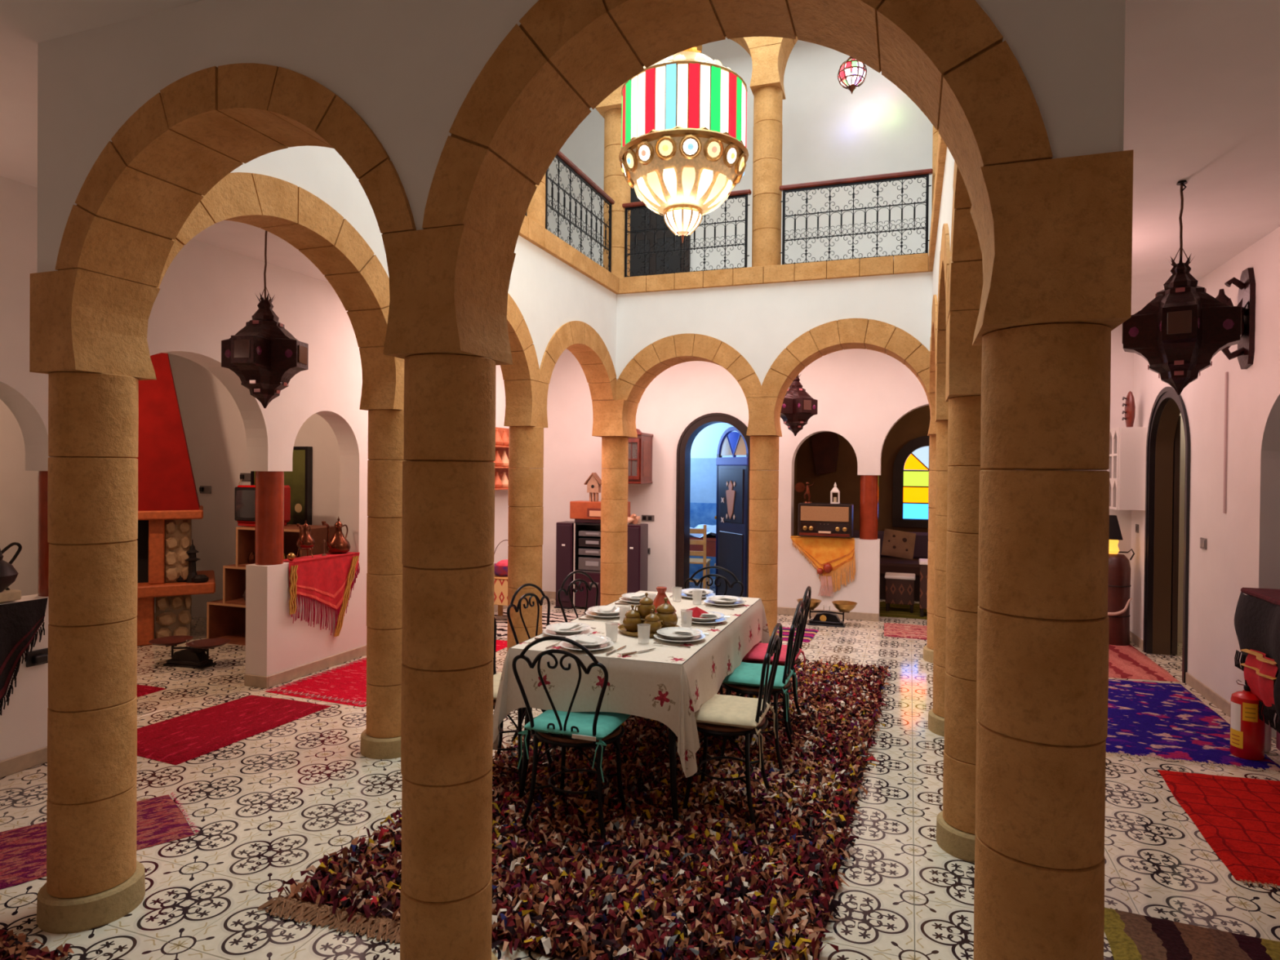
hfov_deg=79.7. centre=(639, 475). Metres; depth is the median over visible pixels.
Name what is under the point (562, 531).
grille
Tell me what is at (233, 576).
box shelf
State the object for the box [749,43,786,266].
stone column
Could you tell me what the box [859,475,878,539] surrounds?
column
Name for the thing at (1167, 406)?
door
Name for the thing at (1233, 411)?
wall
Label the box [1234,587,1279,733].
blanket
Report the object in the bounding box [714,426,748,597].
door
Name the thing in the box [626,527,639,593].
grille
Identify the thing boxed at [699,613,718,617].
folded napkin
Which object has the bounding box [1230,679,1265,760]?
fire extinguisher
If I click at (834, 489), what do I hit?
candle lantern
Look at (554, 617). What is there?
rug
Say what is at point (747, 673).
seat cushion
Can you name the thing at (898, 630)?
mat
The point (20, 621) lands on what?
dark shawl
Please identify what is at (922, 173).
gallery railing
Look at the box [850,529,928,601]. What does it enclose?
banquette
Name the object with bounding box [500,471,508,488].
tagine
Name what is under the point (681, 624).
fork
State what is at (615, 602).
knife
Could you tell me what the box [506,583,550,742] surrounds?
chair
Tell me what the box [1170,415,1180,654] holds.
door
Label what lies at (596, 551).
unit
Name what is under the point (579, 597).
rack
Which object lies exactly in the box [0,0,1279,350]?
ceiling
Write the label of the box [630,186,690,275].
door
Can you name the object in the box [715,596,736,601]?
folded napkin
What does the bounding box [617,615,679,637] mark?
serving tray
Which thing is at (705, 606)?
fork
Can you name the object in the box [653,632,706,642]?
dinner plate
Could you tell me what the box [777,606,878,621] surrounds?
baseboard
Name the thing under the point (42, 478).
column
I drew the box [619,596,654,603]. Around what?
dinner plate
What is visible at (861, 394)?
wall
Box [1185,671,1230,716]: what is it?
baseboard
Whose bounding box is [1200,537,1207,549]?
light switch
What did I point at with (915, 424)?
wall
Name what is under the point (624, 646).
knife
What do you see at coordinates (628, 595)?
plate
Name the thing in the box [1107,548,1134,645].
leather churn
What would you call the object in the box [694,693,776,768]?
seat cushion
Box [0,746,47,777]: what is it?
baseboard
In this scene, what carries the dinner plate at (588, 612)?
on the tablecloth
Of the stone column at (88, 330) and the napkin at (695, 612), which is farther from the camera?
the napkin at (695, 612)
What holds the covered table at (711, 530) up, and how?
on the floor
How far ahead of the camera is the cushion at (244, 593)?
6.74 m
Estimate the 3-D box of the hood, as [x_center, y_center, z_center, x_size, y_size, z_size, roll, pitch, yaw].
[-4.642,-0.624,7.097,0.990,1.850,0.900,0,1,-30]
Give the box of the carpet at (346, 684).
[265,640,506,706]
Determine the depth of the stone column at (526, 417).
5.76 m
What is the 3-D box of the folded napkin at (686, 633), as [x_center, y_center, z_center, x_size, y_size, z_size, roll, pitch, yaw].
[0.207,0.772,3.811,0.120,0.024,0.120,1,0,2]
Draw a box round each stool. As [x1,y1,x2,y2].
[493,574,507,615]
[884,572,915,613]
[919,558,928,617]
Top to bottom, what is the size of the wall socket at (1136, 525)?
0.080 m
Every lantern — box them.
[221,230,308,408]
[780,373,817,435]
[830,482,839,503]
[837,56,866,94]
[1122,179,1241,395]
[1215,267,1255,368]
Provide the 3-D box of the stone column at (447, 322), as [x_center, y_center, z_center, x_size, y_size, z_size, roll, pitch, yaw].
[-0.566,0.447,2.270,0.320,2.260,0.320,1,0,19]
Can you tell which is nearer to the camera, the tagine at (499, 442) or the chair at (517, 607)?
the chair at (517, 607)
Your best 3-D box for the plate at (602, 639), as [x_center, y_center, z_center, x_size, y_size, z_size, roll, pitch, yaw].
[-0.252,0.786,3.622,0.230,0.029,0.230,1,0,19]
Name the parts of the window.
stained pane, stained pane, stained pane, stained pane, stained pane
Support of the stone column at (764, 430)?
on the floor
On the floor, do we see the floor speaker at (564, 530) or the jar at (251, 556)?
the floor speaker at (564, 530)
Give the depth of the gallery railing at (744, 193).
7.18 m
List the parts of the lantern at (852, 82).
coloured pane, coloured pane, coloured pane, coloured pane, coloured pane, coloured pane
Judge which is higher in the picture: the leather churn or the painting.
the painting
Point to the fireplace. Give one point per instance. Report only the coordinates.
(168, 502)
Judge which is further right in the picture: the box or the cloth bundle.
the cloth bundle
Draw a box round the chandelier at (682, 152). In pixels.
[618,44,748,243]
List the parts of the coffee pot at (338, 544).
spout, lid, handle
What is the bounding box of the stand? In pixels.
[295,547,313,557]
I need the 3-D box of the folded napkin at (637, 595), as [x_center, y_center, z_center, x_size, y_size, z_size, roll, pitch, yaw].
[0.006,0.762,4.899,0.120,0.024,0.120,1,0,19]
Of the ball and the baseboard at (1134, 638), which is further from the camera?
the baseboard at (1134, 638)
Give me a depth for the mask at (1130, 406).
7.10 m
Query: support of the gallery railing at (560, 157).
on the trim at (531, 231)
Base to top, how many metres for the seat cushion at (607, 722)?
0.201 m
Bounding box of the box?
[0,589,21,602]
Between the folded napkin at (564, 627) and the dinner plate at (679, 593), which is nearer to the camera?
the folded napkin at (564, 627)
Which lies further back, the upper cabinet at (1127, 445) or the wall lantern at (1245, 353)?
the upper cabinet at (1127, 445)
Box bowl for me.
[493,563,507,576]
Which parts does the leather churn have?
rail arm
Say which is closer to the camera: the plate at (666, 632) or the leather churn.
the plate at (666, 632)
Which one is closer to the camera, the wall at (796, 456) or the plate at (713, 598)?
the plate at (713, 598)
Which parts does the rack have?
trim, door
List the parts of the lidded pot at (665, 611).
lid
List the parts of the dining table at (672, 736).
leg, leg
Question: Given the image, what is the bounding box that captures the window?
[892,435,929,528]
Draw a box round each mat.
[136,684,164,697]
[777,626,818,642]
[879,601,927,619]
[883,622,927,639]
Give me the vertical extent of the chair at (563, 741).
0.900 m
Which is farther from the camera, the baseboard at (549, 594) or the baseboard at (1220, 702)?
the baseboard at (549, 594)
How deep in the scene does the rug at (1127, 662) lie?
6.33 m
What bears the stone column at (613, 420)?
on the floor
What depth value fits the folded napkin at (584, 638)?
3.59 m
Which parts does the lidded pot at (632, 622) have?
lid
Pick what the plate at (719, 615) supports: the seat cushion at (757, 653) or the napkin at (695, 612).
the napkin at (695, 612)
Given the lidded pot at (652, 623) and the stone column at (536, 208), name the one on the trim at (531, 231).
the stone column at (536, 208)
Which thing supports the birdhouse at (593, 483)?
on the radio at (582, 511)
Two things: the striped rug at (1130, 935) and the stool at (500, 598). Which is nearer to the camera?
the striped rug at (1130, 935)
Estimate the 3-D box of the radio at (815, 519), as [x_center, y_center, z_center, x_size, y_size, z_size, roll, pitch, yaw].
[2.039,0.482,8.425,0.570,0.363,0.297,1,0,19]
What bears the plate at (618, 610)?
on the dinner plate at (588, 612)
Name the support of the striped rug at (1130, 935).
on the floor
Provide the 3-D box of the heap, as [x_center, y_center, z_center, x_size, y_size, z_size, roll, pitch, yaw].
[-0.079,0.484,8.623,0.166,0.119,0.141,1,1,26]
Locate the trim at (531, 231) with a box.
[519,133,946,294]
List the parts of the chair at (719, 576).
frame, leg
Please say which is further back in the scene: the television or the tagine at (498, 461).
the tagine at (498, 461)
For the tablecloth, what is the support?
on the dining table at (672, 736)
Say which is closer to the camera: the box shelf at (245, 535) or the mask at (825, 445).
the box shelf at (245, 535)
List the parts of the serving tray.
tray dish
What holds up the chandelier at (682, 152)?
hanging from the ceiling
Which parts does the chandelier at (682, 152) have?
medallion glass, medallion glass, petal glass, petal glass, petal glass, dome glass, medallion glass, petal glass, bud glass, bud glass, bud glass, dome glass, lamp shade, bud glass, petal glass, medallion glass, bud glass, bud glass, dome glass, petal glass, medallion glass, petal glass, dome glass, petal glass, petal glass, medallion glass, medallion glass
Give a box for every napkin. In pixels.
[556,622,582,631]
[574,633,599,644]
[597,604,617,612]
[630,592,651,598]
[670,630,693,635]
[685,606,708,619]
[688,589,706,592]
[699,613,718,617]
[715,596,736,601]
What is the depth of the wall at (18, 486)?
7.29 m
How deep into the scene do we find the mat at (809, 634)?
7.49 m
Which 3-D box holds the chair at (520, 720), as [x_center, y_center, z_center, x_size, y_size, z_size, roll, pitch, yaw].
[-0.694,1.112,3.958,0.443,0.900,0.447,1,0,19]
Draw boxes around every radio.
[569,500,630,523]
[797,502,853,537]
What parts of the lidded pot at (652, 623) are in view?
lid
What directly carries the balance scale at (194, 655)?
on the floor
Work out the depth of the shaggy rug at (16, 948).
2.49 m
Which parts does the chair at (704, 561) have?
seat, leg, leg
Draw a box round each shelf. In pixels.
[206,599,245,645]
[222,564,245,604]
[235,524,335,567]
[494,426,519,489]
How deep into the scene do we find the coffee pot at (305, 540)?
5.97 m
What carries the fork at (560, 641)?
on the tablecloth
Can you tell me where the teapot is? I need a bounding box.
[0,542,22,592]
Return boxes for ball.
[287,552,295,560]
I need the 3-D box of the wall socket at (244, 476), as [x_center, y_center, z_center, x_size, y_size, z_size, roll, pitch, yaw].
[-4.023,0.011,7.856,0.200,0.080,0.045,1,0,19]
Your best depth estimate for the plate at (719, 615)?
4.23 m
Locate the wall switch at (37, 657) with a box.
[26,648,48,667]
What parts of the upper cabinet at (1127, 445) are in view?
door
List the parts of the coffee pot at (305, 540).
spout, lid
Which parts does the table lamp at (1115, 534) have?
lamp shade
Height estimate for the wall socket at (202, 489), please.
0.080 m
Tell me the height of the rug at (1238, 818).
0.016 m
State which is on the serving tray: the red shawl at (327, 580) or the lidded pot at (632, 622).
the lidded pot at (632, 622)
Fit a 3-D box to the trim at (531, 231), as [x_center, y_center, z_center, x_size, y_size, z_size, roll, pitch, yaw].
[0.350,-1.789,4.641,3.308,0.150,5.396,1,0,19]
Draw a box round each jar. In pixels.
[248,551,254,563]
[633,446,637,457]
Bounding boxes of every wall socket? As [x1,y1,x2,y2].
[199,485,211,493]
[240,472,250,480]
[641,515,654,521]
[1135,524,1138,533]
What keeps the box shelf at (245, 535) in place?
on the box shelf at (233, 576)
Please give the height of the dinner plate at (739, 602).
0.020 m
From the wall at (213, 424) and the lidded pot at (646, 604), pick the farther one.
the wall at (213, 424)
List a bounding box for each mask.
[811,431,839,475]
[1121,391,1135,426]
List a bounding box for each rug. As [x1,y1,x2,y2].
[0,791,199,889]
[0,925,75,959]
[257,655,891,959]
[493,609,583,638]
[1104,907,1279,959]
[1106,679,1279,773]
[1108,644,1178,681]
[1157,769,1279,890]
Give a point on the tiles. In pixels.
(700, 513)
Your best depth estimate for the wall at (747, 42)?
6.90 m
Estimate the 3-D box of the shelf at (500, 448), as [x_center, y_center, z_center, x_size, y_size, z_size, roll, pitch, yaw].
[-1.516,-0.196,8.588,0.160,0.693,0.900,1,0,19]
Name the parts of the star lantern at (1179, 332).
arm glass, pane, pane, panel, lantern crown, pane, hanging cord, arm glass, panel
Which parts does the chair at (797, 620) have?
leg, leg, seat, leg, leg, frame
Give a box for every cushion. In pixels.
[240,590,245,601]
[493,672,502,700]
[517,709,630,782]
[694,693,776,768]
[722,662,798,721]
[742,642,805,682]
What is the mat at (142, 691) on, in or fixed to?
on the floor
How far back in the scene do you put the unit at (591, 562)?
8.72 m
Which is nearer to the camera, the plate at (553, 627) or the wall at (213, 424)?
the plate at (553, 627)
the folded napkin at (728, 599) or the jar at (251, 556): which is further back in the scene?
the jar at (251, 556)
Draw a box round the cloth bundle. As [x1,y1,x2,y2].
[496,560,507,566]
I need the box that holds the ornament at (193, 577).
[176,539,208,582]
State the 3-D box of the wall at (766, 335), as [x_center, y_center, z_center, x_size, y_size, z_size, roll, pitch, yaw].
[1.181,-1.193,7.027,3.270,1.065,0.346,1,0,19]
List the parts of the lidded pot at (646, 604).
lid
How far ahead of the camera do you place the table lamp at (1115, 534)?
7.17 m
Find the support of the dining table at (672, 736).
on the rag rug at (717, 885)
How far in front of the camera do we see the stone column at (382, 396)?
4.23 m
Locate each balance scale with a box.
[148,635,231,668]
[796,598,857,627]
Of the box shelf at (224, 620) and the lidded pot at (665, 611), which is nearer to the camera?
the lidded pot at (665, 611)
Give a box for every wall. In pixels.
[0,175,509,761]
[0,399,38,595]
[37,0,1122,287]
[154,353,340,617]
[157,145,617,400]
[542,37,1185,643]
[615,271,932,403]
[689,422,746,502]
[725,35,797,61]
[793,452,797,535]
[796,404,930,535]
[928,0,1125,392]
[1129,226,1279,737]
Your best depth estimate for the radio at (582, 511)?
8.73 m
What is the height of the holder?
0.125 m
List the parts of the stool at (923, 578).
leg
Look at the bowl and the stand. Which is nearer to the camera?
the stand
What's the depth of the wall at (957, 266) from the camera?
3.11 m
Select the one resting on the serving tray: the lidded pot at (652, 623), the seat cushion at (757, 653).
the lidded pot at (652, 623)
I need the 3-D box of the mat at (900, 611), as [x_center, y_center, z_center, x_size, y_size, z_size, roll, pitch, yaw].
[3.277,1.552,8.810,1.023,0.012,1.032,1,0,19]
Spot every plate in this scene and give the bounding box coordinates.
[542,627,594,637]
[546,622,591,635]
[559,640,613,651]
[564,634,610,648]
[585,610,628,617]
[587,605,627,616]
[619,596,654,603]
[621,592,656,601]
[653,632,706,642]
[656,626,702,639]
[676,591,715,599]
[679,588,713,596]
[680,615,727,624]
[683,610,724,622]
[703,599,745,606]
[706,595,742,604]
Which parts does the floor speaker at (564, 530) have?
foot plate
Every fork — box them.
[545,640,561,648]
[653,642,690,648]
[680,624,715,627]
[705,605,734,609]
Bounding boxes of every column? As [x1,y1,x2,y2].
[29,268,160,933]
[37,471,49,596]
[254,471,284,565]
[359,346,404,759]
[381,224,515,959]
[503,379,548,652]
[527,173,545,228]
[591,400,638,605]
[595,82,631,277]
[746,396,783,638]
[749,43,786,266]
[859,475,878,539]
[923,392,936,662]
[928,363,948,737]
[931,125,938,213]
[935,309,982,863]
[969,149,1133,959]
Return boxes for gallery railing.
[545,150,614,272]
[622,189,751,276]
[779,168,933,264]
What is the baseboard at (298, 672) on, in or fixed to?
attached to the wall at (206, 294)
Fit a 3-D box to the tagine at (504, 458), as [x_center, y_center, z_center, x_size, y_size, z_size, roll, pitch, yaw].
[-1.515,-0.192,8.567,0.140,0.178,0.140,1,0,19]
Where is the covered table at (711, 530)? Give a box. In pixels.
[689,524,715,556]
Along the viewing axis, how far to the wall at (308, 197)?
4.00 m
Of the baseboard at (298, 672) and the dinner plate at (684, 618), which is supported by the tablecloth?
the dinner plate at (684, 618)
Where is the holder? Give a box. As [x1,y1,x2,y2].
[321,539,326,555]
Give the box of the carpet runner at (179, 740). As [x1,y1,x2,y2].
[137,694,331,764]
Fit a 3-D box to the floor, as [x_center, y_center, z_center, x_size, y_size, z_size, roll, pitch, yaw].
[-0.360,1.599,5.965,11.800,0.100,13.400,1,0,19]
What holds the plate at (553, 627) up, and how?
on the dinner plate at (590, 630)
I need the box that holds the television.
[234,484,290,526]
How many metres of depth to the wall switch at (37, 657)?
4.05 m
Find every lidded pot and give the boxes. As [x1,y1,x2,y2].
[622,604,645,631]
[634,592,655,617]
[642,608,663,633]
[653,596,678,628]
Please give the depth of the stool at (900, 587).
8.69 m
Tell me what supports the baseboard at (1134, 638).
attached to the wall at (1233, 411)
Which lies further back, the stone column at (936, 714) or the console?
the stone column at (936, 714)
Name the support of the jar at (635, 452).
in the upper cabinet at (640, 468)
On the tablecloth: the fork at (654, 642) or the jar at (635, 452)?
the fork at (654, 642)
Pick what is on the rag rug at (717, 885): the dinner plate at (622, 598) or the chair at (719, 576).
the chair at (719, 576)
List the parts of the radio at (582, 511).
panel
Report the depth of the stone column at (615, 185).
7.36 m
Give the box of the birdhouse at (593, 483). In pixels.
[584,472,601,501]
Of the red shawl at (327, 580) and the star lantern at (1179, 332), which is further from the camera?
the red shawl at (327, 580)
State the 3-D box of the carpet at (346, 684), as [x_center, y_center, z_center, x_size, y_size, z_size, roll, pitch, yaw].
[-1.899,1.525,6.251,0.908,0.014,2.099,1,0,20]
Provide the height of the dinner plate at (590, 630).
0.020 m
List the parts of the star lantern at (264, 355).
arm glass, panel, pane, pane, pane, arm glass, lantern crown, hanging cord, arm glass, panel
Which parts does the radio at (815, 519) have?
dial glass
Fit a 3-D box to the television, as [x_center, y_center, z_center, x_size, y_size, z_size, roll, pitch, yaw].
[-3.463,0.272,7.031,0.370,0.370,0.333,1,0,19]
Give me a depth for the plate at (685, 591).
5.11 m
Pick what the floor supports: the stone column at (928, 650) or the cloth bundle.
the stone column at (928, 650)
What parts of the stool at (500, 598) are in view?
leg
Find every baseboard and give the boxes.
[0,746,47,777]
[244,674,267,688]
[267,604,507,688]
[542,591,555,599]
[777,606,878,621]
[1129,631,1142,649]
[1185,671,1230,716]
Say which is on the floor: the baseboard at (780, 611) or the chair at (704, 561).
the chair at (704, 561)
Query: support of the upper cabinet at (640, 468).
attached to the wall at (861, 394)
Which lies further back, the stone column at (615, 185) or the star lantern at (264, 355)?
the stone column at (615, 185)
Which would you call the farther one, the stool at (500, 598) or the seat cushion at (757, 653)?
the stool at (500, 598)
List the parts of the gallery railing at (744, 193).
post, handrail, post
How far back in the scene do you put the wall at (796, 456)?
10.69 m
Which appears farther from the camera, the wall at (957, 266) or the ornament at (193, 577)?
the ornament at (193, 577)
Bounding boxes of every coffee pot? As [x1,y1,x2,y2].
[296,520,315,548]
[321,516,351,553]
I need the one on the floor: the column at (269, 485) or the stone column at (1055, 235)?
the stone column at (1055, 235)
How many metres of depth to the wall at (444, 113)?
2.15 m
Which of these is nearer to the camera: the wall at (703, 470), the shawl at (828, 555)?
the shawl at (828, 555)
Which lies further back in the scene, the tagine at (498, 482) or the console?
the tagine at (498, 482)
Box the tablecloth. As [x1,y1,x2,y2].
[493,590,769,777]
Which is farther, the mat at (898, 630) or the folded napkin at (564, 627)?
the mat at (898, 630)
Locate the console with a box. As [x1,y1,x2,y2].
[1247,595,1279,753]
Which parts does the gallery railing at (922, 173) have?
post, handrail, post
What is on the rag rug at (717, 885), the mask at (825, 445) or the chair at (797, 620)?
the chair at (797, 620)
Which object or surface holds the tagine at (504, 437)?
on the shelf at (500, 448)
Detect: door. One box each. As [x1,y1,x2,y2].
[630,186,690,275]
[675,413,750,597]
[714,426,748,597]
[1142,386,1190,683]
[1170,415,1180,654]
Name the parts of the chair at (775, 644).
leg, leg, seat, leg, leg, frame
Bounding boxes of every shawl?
[0,597,48,715]
[283,551,359,636]
[790,535,855,596]
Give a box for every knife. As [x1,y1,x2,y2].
[578,617,613,621]
[605,645,626,655]
[614,602,637,605]
[620,648,656,656]
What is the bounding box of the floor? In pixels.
[0,577,1279,959]
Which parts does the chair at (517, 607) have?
leg, frame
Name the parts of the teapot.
handle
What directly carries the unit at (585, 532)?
in the rack
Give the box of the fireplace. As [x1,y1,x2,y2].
[136,352,215,646]
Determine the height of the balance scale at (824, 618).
0.244 m
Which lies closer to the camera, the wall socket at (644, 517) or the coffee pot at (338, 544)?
the coffee pot at (338, 544)
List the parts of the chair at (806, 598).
seat, leg, leg, frame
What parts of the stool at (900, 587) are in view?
leg, leg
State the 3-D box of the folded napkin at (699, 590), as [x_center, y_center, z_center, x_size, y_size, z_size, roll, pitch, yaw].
[0.383,0.764,5.095,0.120,0.024,0.120,1,0,2]
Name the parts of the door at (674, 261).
panel, panel, panel, panel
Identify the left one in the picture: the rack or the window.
the rack
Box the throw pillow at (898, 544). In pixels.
[881,528,915,559]
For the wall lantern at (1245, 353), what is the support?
attached to the wall at (1233, 411)
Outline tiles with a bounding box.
[689,502,716,579]
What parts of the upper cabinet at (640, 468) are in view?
door, moulding, cornice, panel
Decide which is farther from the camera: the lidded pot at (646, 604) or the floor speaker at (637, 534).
the floor speaker at (637, 534)
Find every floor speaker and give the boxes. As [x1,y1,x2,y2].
[554,520,575,608]
[626,523,648,593]
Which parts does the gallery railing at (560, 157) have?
post, handrail, post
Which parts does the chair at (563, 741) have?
leg, frame, leg, seat, leg, leg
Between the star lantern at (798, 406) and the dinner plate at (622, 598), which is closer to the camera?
the dinner plate at (622, 598)
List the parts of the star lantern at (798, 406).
panel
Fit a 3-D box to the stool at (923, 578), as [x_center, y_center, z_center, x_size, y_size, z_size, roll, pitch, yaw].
[3.277,1.245,8.521,0.340,0.608,0.340,1,0,19]
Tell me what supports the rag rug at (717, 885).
on the floor
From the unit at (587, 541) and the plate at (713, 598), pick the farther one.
the unit at (587, 541)
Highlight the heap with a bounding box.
[627,513,641,524]
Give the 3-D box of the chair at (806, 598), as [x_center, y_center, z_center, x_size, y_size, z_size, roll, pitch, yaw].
[0.821,1.120,4.742,0.443,0.900,0.447,1,0,19]
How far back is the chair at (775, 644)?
3.48 m
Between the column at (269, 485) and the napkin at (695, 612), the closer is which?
the napkin at (695, 612)
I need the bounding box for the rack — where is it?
[573,522,600,608]
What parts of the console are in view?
leg, panel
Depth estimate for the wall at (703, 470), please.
11.31 m
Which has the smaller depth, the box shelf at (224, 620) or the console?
the console
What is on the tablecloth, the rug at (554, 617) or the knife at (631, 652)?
the knife at (631, 652)
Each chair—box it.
[493,616,553,785]
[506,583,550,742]
[511,635,627,845]
[557,570,598,622]
[681,622,782,827]
[684,565,743,694]
[689,524,711,589]
[719,600,804,769]
[740,586,811,738]
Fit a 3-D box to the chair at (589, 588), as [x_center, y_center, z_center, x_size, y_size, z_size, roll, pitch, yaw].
[-0.267,1.106,5.171,0.443,0.900,0.447,1,1,34]
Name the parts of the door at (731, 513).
fan pane, panel, panel, rail moulding, fan pane blue, fan pane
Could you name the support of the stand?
on the red shawl at (327, 580)
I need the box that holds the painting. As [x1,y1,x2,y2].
[250,446,312,524]
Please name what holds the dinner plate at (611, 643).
on the tablecloth
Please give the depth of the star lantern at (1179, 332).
3.72 m
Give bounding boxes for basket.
[493,539,507,576]
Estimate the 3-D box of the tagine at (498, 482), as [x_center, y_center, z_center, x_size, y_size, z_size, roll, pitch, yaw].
[-1.572,0.044,8.413,0.140,0.178,0.140,1,0,19]
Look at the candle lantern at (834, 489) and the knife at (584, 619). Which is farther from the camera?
the candle lantern at (834, 489)
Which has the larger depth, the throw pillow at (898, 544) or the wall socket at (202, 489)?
the throw pillow at (898, 544)
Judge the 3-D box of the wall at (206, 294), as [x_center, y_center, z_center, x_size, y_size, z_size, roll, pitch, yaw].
[-2.951,0.003,5.055,0.200,3.060,9.980,1,0,19]
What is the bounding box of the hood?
[136,352,199,511]
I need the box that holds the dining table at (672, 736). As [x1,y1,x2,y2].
[518,600,757,828]
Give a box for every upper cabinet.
[627,428,653,484]
[1107,426,1146,510]
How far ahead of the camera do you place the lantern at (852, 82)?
7.45 m
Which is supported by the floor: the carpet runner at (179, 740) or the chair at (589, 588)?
the carpet runner at (179, 740)
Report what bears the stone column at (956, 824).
on the floor
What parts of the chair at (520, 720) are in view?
frame, leg, leg, leg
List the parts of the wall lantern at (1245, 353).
arm, plate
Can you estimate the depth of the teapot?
3.95 m
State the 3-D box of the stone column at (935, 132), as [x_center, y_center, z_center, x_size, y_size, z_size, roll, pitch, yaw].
[2.611,-2.844,6.489,0.285,1.970,0.392,1,0,19]
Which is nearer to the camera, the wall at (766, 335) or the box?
the box
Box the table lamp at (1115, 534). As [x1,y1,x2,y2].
[1108,515,1122,554]
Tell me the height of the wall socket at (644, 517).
0.072 m
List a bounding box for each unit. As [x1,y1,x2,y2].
[578,529,600,537]
[578,536,600,547]
[578,546,600,555]
[578,555,600,570]
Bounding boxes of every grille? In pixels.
[555,524,570,601]
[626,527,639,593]
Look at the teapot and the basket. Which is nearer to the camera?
the teapot
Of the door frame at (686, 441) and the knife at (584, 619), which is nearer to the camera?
the knife at (584, 619)
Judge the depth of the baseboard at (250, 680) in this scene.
5.55 m
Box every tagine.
[494,450,502,466]
[494,471,502,488]
[495,429,503,445]
[500,450,508,466]
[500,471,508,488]
[501,430,508,445]
[653,586,676,613]
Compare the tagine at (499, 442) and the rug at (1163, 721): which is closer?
the rug at (1163, 721)
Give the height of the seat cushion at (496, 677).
0.201 m
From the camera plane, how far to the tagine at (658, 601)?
4.41 m
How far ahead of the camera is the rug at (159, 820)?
3.27 m

